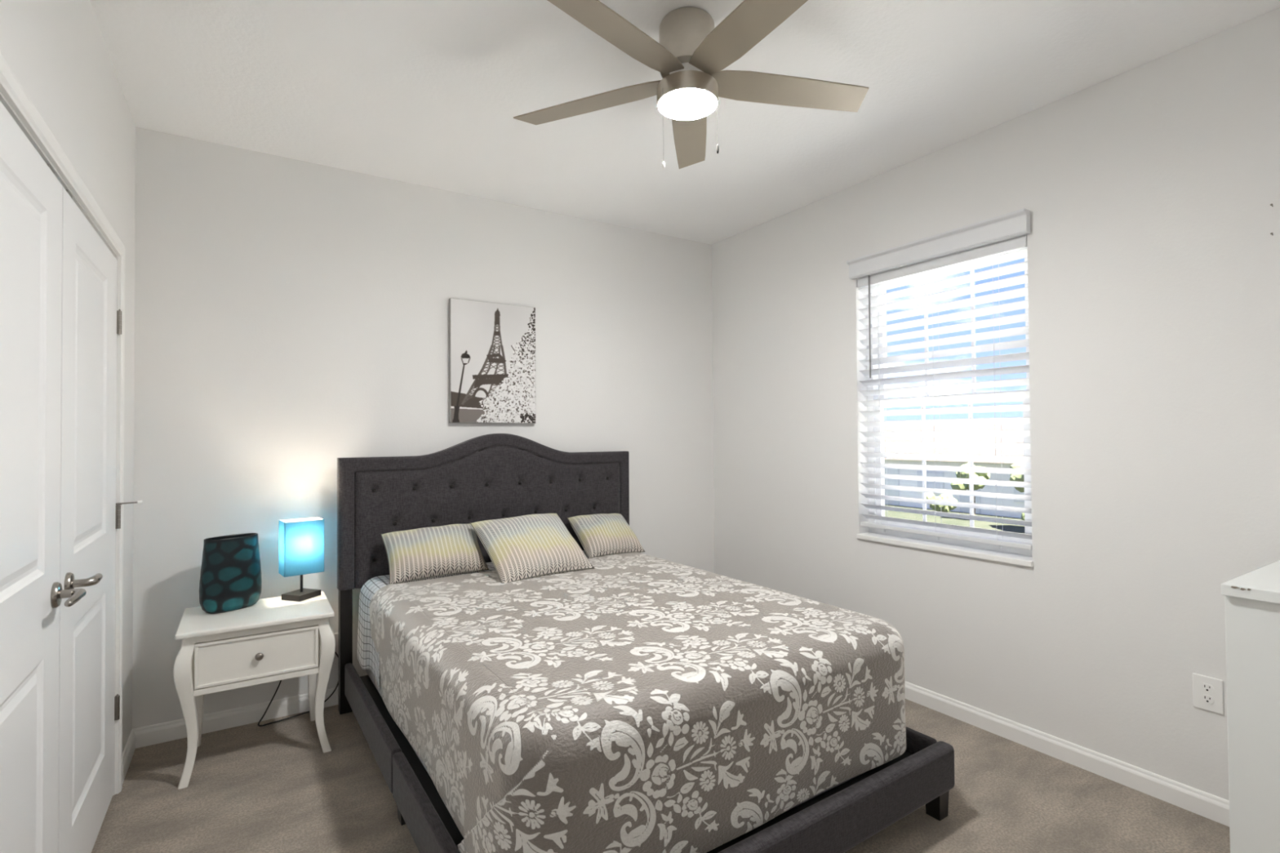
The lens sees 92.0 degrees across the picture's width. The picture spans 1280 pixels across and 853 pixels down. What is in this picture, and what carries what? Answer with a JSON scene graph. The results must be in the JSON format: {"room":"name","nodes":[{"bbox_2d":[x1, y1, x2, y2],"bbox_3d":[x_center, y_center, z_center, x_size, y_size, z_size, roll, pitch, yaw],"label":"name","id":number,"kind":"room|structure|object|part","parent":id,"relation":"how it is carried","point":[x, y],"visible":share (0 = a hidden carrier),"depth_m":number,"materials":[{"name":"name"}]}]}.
{"room":"bedroom","nodes":[
{"label":"bedroom","id":0,"kind":"room"},
{"bbox_2d":[0,0,135,795],"bbox_3d":[-1.336,0.008,1.126,0.200,2.740,3.660,0,-1,-32],"label":"wall","id":1,"kind":"structure","parent":0,"point":[57,51],"depth_m":1.98,"materials":[{"name":"paint"}]},
{"bbox_2d":[0,101,86,852],"bbox_3d":[-1.319,0.347,1.312,0.105,2.035,0.834,0,-1,-32],"label":"door","id":2,"kind":"structure","parent":1,"relation":"in","point":[32,593],"depth_m":1.43,"materials":[{"name":"paint"}]},
{"bbox_3d":[-1.517,0.438,1.608,0.014,0.066,0.066,0,-1,-32],"label":"handle","id":3,"kind":"part","parent":2,"relation":"part of","materials":[{"name":"silver metal"}]},
{"bbox_3d":[-1.462,0.437,1.578,0.059,0.026,0.132,0,-1,-32],"label":"lever","id":4,"kind":"part","parent":2,"relation":"part of","materials":[{"name":"silver metal"}]},
{"bbox_2d":[0,52,124,794],"bbox_3d":[-1.550,0.328,1.663,0.016,2.118,1.798,0,-1,-32],"label":"trim","id":5,"kind":"structure","parent":1,"relation":"attached to","point":[11,87],"depth_m":2.35,"materials":[{"name":"paint"}]},
{"bbox_2d":[57,186,142,852],"bbox_3d":[-1.773,0.361,2.035,0.114,2.035,0.861,0,-1,-32],"label":"door","id":6,"kind":"structure","parent":1,"relation":"in","point":[89,706],"depth_m":1.95,"materials":[{"name":"paint"}]},
{"bbox_3d":[-1.591,0.440,1.725,0.014,0.066,0.066,0,-1,-32],"label":"handle","id":7,"kind":"part","parent":6,"relation":"part of","materials":[{"name":"silver metal"}]},
{"bbox_3d":[-1.595,0.441,1.788,0.059,0.026,0.132,0,-1,-32],"label":"lever","id":8,"kind":"part","parent":6,"relation":"part of","materials":[{"name":"silver metal"}]},
{"bbox_2d":[122,729,135,783],"bbox_3d":[-2.120,1.363,2.554,0.013,0.083,0.338,0,-1,-32],"label":"baseboard","id":9,"kind":"structure","parent":1,"relation":"attached to","point":[128,752],"depth_m":2.56,"materials":[{"name":"paint"}]},
{"bbox_2d":[132,126,714,728],"bbox_3d":[-0.896,0.043,3.692,3.695,2.740,0.200,0,-1,-32],"label":"wall","id":10,"kind":"structure","parent":0,"point":[291,316],"depth_m":3.17,"materials":[{"name":"paint"}]},
{"bbox_2d":[132,687,337,748],"bbox_3d":[-0.838,1.369,3.577,3.275,0.083,0.013,0,-1,-32],"label":"baseboard","id":11,"kind":"structure","parent":10,"relation":"attached to","point":[174,730],"depth_m":2.89,"materials":[{"name":"paint"}]},
{"bbox_2d":[333,632,337,657],"bbox_3d":[-1.560,1.109,3.126,0.082,0.119,0.009,0,-1,-32],"label":"wall outlet","id":12,"kind":"object","parent":10,"relation":"attached to","point":[336,633],"visible":0.02,"depth_m":3.14,"materials":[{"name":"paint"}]},
{"bbox_2d":[448,297,535,423],"bbox_3d":[-0.850,-0.368,3.588,0.509,0.698,0.035,0,-1,-32],"label":"picture","id":13,"kind":"object","parent":10,"relation":"attached to","point":[492,345],"visible":1,"depth_m":3.56},
{"bbox_2d":[91,698,1230,852],"bbox_3d":[0.149,1.441,2.042,3.695,0.120,4.060,0,-1,-32],"label":"floor","id":14,"kind":"structure","parent":0,"point":[273,788],"depth_m":2.27,"materials":[{"name":"carpet"}]},
{"bbox_2d":[173,591,335,789],"bbox_3d":[-1.667,1.103,2.699,0.564,0.600,0.445,0,-1,-32],"label":"nightstand","id":15,"kind":"object","parent":14,"relation":"on","point":[271,639],"visible":1,"depth_m":2.55,"materials":[{"name":"paint"}]},
{"bbox_3d":[-1.776,1.111,2.416,0.077,0.578,0.072,0,-1,-32],"label":"leg","id":16,"kind":"part","parent":15,"relation":"part of","materials":[{"name":"paint"}]},
{"bbox_3d":[-1.954,1.117,2.726,0.048,0.578,0.047,0,-1,-32],"label":"leg","id":17,"kind":"part","parent":15,"relation":"part of","materials":[{"name":"paint"}]},
{"bbox_2d":[199,533,262,613],"bbox_3d":[-1.805,0.645,2.730,0.122,0.319,0.245,-1,-1,34],"label":"vase","id":18,"kind":"object","parent":15,"relation":"on","point":[231,578],"visible":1,"depth_m":2.68,"materials":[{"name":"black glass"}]},
{"bbox_3d":[-1.570,0.944,2.547,0.434,0.177,0.024,0,-1,-32],"label":"drawer","id":19,"kind":"part","parent":15,"relation":"part of","materials":[{"name":"paint"}]},
{"bbox_3d":[-1.561,0.942,2.532,0.031,0.031,0.029,0,-1,-32],"label":"knob","id":20,"kind":"part","parent":15,"relation":"part of","materials":[{"name":"grey metal"}]},
{"bbox_2d":[257,516,337,726],"bbox_3d":[-1.597,0.922,2.961,0.222,0.962,0.363,-1,-1,43],"label":"table lamp","id":21,"kind":"object","parent":15,"relation":"on","point":[300,540],"visible":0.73,"depth_m":2.88,"materials":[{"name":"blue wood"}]},
{"bbox_3d":[-1.641,1.097,2.996,0.363,0.614,0.075,0,-1,-34],"label":"power cord","id":22,"kind":"part","parent":21,"relation":"part of","materials":[{"name":"black plastic"}]},
{"bbox_3d":[-1.598,0.564,2.916,0.168,0.248,0.118,0,-1,-41],"label":"lamp shade","id":23,"kind":"part","parent":21,"relation":"part of","materials":[{"name":"blue fabric"}]},
{"bbox_3d":[-1.570,1.118,2.970,0.048,0.578,0.047,0,-1,-32],"label":"leg","id":24,"kind":"part","parent":15,"relation":"part of","materials":[{"name":"paint"}]},
{"bbox_3d":[-1.365,1.112,2.677,0.077,0.578,0.072,0,-1,-32],"label":"leg","id":25,"kind":"part","parent":15,"relation":"part of","materials":[{"name":"paint"}]},
{"bbox_2d":[337,433,955,852],"bbox_3d":[-0.190,0.707,2.635,1.696,1.370,2.193,0,-1,-34],"label":"bed","id":26,"kind":"object","parent":14,"relation":"on","point":[493,476],"visible":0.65,"depth_m":3.05,"materials":[{"name":"grey fabric"}]},
{"bbox_3d":[-1.458,1.077,3.058,0.056,0.660,0.058,0,-1,-34],"label":"post","id":27,"kind":"part","parent":26,"relation":"part of","materials":[{"name":"black fabric"}]},
{"bbox_3d":[-1.141,1.226,2.599,0.036,0.155,1.027,0,-1,-34],"label":"rail","id":28,"kind":"part","parent":26,"relation":"part of","materials":[{"name":"grey fabric"}]},
{"bbox_3d":[-0.825,1.335,2.187,0.059,0.110,0.059,0,-1,-34],"label":"leg","id":29,"kind":"part","parent":26,"relation":"part of","materials":[{"name":"black wood"}]},
{"bbox_3d":[-0.564,1.209,1.742,0.036,0.155,1.027,0,-1,-34],"label":"rail","id":30,"kind":"part","parent":26,"relation":"part of","materials":[{"name":"grey fabric"}]},
{"bbox_3d":[-0.790,0.422,3.527,1.696,0.765,0.052,0,-1,-34],"label":"headboard","id":31,"kind":"part","parent":26,"relation":"part of","materials":[{"name":"grey fabric"}]},
{"bbox_3d":[-0.768,0.457,3.495,1.565,0.695,0.028,0,-1,-34],"label":"tufted panel","id":32,"kind":"part","parent":26,"relation":"part of","materials":[{"name":"grey fabric"}]},
{"bbox_2d":[365,669,864,813],"bbox_3d":[-0.200,0.981,2.648,1.484,0.476,1.985,0,-1,-34],"label":"mattress","id":33,"kind":"object","parent":26,"relation":"on","point":[369,672],"visible":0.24,"depth_m":2.11,"materials":[{"name":"fabric"}]},
{"bbox_2d":[356,550,588,690],"bbox_3d":[-0.621,0.948,3.276,1.548,0.410,0.440,0,-1,-34],"label":"sheet","id":34,"kind":"object","parent":33,"relation":"on","point":[368,658],"visible":0.2,"depth_m":2.91,"materials":[{"name":"white fabric"}]},
{"bbox_2d":[380,524,488,584],"bbox_3d":[-1.022,0.625,3.084,0.467,0.244,0.248,0,-1,-33],"label":"throw pillow","id":35,"kind":"object","parent":34,"relation":"on","point":[453,549],"visible":0.99,"depth_m":3.01,"materials":[{"name":"beige fabric"}]},
{"bbox_2d":[567,513,644,558],"bbox_3d":[-0.201,0.639,3.648,0.382,0.230,0.272,0,-1,-34],"label":"throw pillow","id":36,"kind":"object","parent":34,"relation":"on","point":[599,535],"visible":0.95,"depth_m":3.58,"materials":[{"name":"beige fabric"}]},
{"bbox_2d":[368,551,906,852],"bbox_3d":[-0.118,0.942,2.506,1.565,0.453,1.733,0,-1,-34],"label":"quilt","id":37,"kind":"object","parent":33,"relation":"on","point":[635,702],"visible":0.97,"depth_m":1.86,"materials":[{"name":"grey fabric"}]},
{"bbox_2d":[470,513,594,583],"bbox_3d":[-0.553,0.608,3.164,0.507,0.280,0.391,0,-1,-36],"label":"throw pillow","id":38,"kind":"object","parent":37,"relation":"on","point":[529,546],"visible":0.97,"depth_m":3.08,"materials":[{"name":"beige fabric"}]},
{"bbox_3d":[0.409,1.202,1.743,1.676,0.155,0.062,0,-1,-34],"label":"foot rail","id":39,"kind":"part","parent":26,"relation":"part of","materials":[{"name":"grey fabric"}]},
{"bbox_3d":[0.776,1.213,2.645,0.036,0.155,1.027,0,-1,-34],"label":"rail","id":40,"kind":"part","parent":26,"relation":"part of","materials":[{"name":"grey fabric"}]},
{"bbox_3d":[1.053,1.322,2.192,0.059,0.110,0.059,0,-1,-34],"label":"leg","id":41,"kind":"part","parent":26,"relation":"part of","materials":[{"name":"black wood"}]},
{"bbox_2d":[1221,560,1279,852],"bbox_3d":[1.961,0.885,1.560,0.663,0.952,0.606,0,-1,-32],"label":"dresser","id":42,"kind":"object","parent":14,"relation":"on","point":[1252,599],"visible":1,"depth_m":1.59,"materials":[{"name":"laminate"}]},
{"bbox_2d":[89,0,1279,244],"bbox_3d":[0.129,-1.418,2.084,3.695,0.120,4.060,0,-1,-32],"label":"ceiling","id":43,"kind":"structure","parent":0,"point":[429,93],"depth_m":2.42,"materials":[{"name":"paint"}]},
{"bbox_2d":[513,0,868,168],"bbox_3d":[0.191,-1.100,2.040,1.279,0.519,1.236,0,-1,-32],"label":"ceiling fan","id":44,"kind":"object","parent":43,"relation":"hanging from","point":[690,55],"visible":1,"depth_m":2.01,"materials":[{"name":"silver metal"}]},
{"bbox_3d":[-0.177,-1.164,2.232,0.597,0.006,0.133,-1,10,24],"label":"blade","id":45,"kind":"part","parent":44,"relation":"part of","materials":[{"name":"paint"}]},
{"bbox_3d":[-0.087,-1.171,1.808,0.133,0.006,0.597,14,9,41],"label":"blade","id":46,"kind":"part","parent":44,"relation":"part of","materials":[{"name":"paint"}]},
{"bbox_3d":[0.076,-0.983,2.016,0.001,0.243,0.001,0,-1,-32],"label":"pull chain","id":47,"kind":"part","parent":44,"relation":"part of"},
{"bbox_3d":[0.199,-1.163,2.447,0.133,0.006,0.597,-12,-2,6],"label":"blade","id":48,"kind":"part","parent":44,"relation":"part of","materials":[{"name":"paint"}]},
{"bbox_3d":[0.343,-1.175,1.762,0.133,0.006,0.597,13,-7,-29],"label":"blade","id":49,"kind":"part","parent":44,"relation":"part of","materials":[{"name":"brown wood"}]},
{"bbox_3d":[0.520,-1.170,2.157,0.597,0.006,0.133,0,-12,-12],"label":"blade","id":50,"kind":"part","parent":44,"relation":"part of","materials":[{"name":"paint"}]},
{"bbox_2d":[711,7,1279,800],"bbox_3d":[1.606,0.015,2.994,0.220,2.740,3.660,0,-1,-32],"label":"wall","id":51,"kind":"structure","parent":0,"point":[1148,189],"depth_m":2.48,"materials":[{"name":"paint"}]},
{"bbox_2d":[856,532,1033,567],"bbox_3d":[1.480,0.598,3.054,0.106,0.026,0.902,0,-1,-32],"label":"trim","id":52,"kind":"structure","parent":51,"relation":"attached to","point":[1015,559],"depth_m":2.96,"materials":[{"name":"paint"}]},
{"bbox_2d":[866,257,1032,556],"bbox_3d":[1.551,-0.131,3.113,0.085,1.433,0.894,0,-1,-32],"label":"window","id":53,"kind":"structure","parent":51,"relation":"in","point":[1028,504],"depth_m":3.19,"materials":[{"name":"plastic"}]},
{"bbox_2d":[846,208,1032,550],"bbox_3d":[1.444,-0.181,3.046,0.114,1.484,0.926,0,-1,-32],"label":"window blind","id":54,"kind":"object","parent":53,"relation":"attached to","point":[1002,238],"visible":0.86,"depth_m":2.99,"materials":[{"name":"white plastic"}]},
{"bbox_3d":[1.467,-0.121,3.067,0.052,1.364,0.613,0,-1,-32],"label":"ladder cord","id":55,"kind":"part","parent":54,"relation":"part of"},
{"bbox_3d":[1.475,0.530,3.052,0.052,0.022,0.880,0,-1,-32],"label":"rail","id":56,"kind":"part","parent":54,"relation":"part of","materials":[{"name":"white plastic"}]},
{"bbox_3d":[1.565,-0.463,3.128,0.032,0.700,0.822,0,-1,-32],"label":"sash","id":57,"kind":"part","parent":53,"relation":"part of","materials":[{"name":"plastic"}]},
{"bbox_3d":[1.540,0.195,3.099,0.032,0.705,0.822,0,-1,-32],"label":"sash","id":58,"kind":"part","parent":53,"relation":"part of","materials":[{"name":"plastic"}]},
{"bbox_2d":[904,680,1229,826],"bbox_3d":[1.520,1.343,2.906,0.013,0.083,3.646,0,-1,-32],"label":"baseboard","id":59,"kind":"structure","parent":51,"relation":"attached to","point":[1209,806],"depth_m":2.48,"materials":[{"name":"paint"}]},
{"bbox_2d":[1192,672,1223,714],"bbox_3d":[1.993,0.937,2.168,0.009,0.119,0.082,0,-1,-32],"label":"wall outlet","id":60,"kind":"object","parent":51,"relation":"attached to","point":[1207,691],"visible":1,"depth_m":2.17,"materials":[{"name":"plastic"}]},
{"bbox_2d":[1200,694,1213,704],"bbox_3d":[1.990,0.957,2.166,0.002,0.028,0.034,0,-1,-32],"label":"receptacle","id":61,"kind":"object","parent":60,"relation":"attached to","point":[1205,699],"depth_m":2.17,"materials":[{"name":"plastic"}]},
{"bbox_2d":[1200,683,1213,693],"bbox_3d":[1.990,0.918,2.167,0.002,0.028,0.034,0,-1,-32],"label":"receptacle","id":62,"kind":"object","parent":60,"relation":"attached to","point":[1205,687],"depth_m":2.17,"materials":[{"name":"plastic"}]},
{"label":"outside","id":63,"kind":"structure","parent":0,"visible":0},
{"bbox_2d":[884,504,1025,533],"bbox_3d":[51.530,4.621,48.624,132.000,0.001,180.000,0,-1,-32],"label":"lawn","id":64,"kind":"structure","parent":63,"point":[945,520],"depth_m":30.28,"materials":[{"name":"green plant"}]},
{"bbox_2d":[926,493,957,512],"bbox_3d":[15.847,4.054,32.575,1.569,1.156,1.085,0,-1,-2],"label":"shrub","id":65,"kind":"object","parent":64,"relation":"on","point":[946,508],"visible":0.49,"depth_m":32.24,"materials":[{"name":"green plant"}]},
{"bbox_2d":[884,423,1024,518],"bbox_3d":[20.901,2.175,38.107,12.200,5.000,24.400,0,-1,-32],"label":"house","id":66,"kind":"structure","parent":64,"relation":"on","point":[987,488],"depth_m":34.98,"materials":[{"name":"paint"}]},
{"bbox_3d":[14.004,3.632,38.675,0.130,2.200,5.000,0,-1,-32],"label":"garage door","id":67,"kind":"part","parent":66,"relation":"part of","materials":[{"name":"white"}]},
{"bbox_3d":[17.622,3.547,32.977,0.130,2.150,1.100,0,-1,-32],"label":"door","id":68,"kind":"part","parent":66,"relation":"part of","materials":[{"name":"white"}]},
{"bbox_2d":[950,462,990,515],"bbox_3d":[16.334,3.184,30.431,1.280,2.827,1.714,0,-1,-32],"label":"tree","id":69,"kind":"object","parent":64,"relation":"on","point":[959,474],"visible":0.4,"depth_m":30.25,"materials":[{"name":"green plant"}]},
{"bbox_3d":[16.329,2.530,30.440,1.280,1.519,1.714,0,-1,-32],"label":"crown","id":70,"kind":"part","parent":69,"relation":"part of","materials":[{"name":"green plant"}]},
{"bbox_2d":[1008,462,1024,492],"bbox_3d":[16.932,2.781,26.392,2.020,3.502,2.357,-1,-1,32],"label":"tree","id":71,"kind":"object","parent":64,"relation":"on","point":[1018,477],"visible":0.04,"depth_m":26.86,"materials":[{"name":"green plant"}]},
{"bbox_2d":[1021,512,1024,520],"bbox_3d":[18.492,3.943,28.488,1.625,1.303,1.426,0,-1,-32],"label":"shrub","id":72,"kind":"object","parent":64,"relation":"on","point":[1023,513],"visible":0.02,"depth_m":28.63,"materials":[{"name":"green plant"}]}
]}

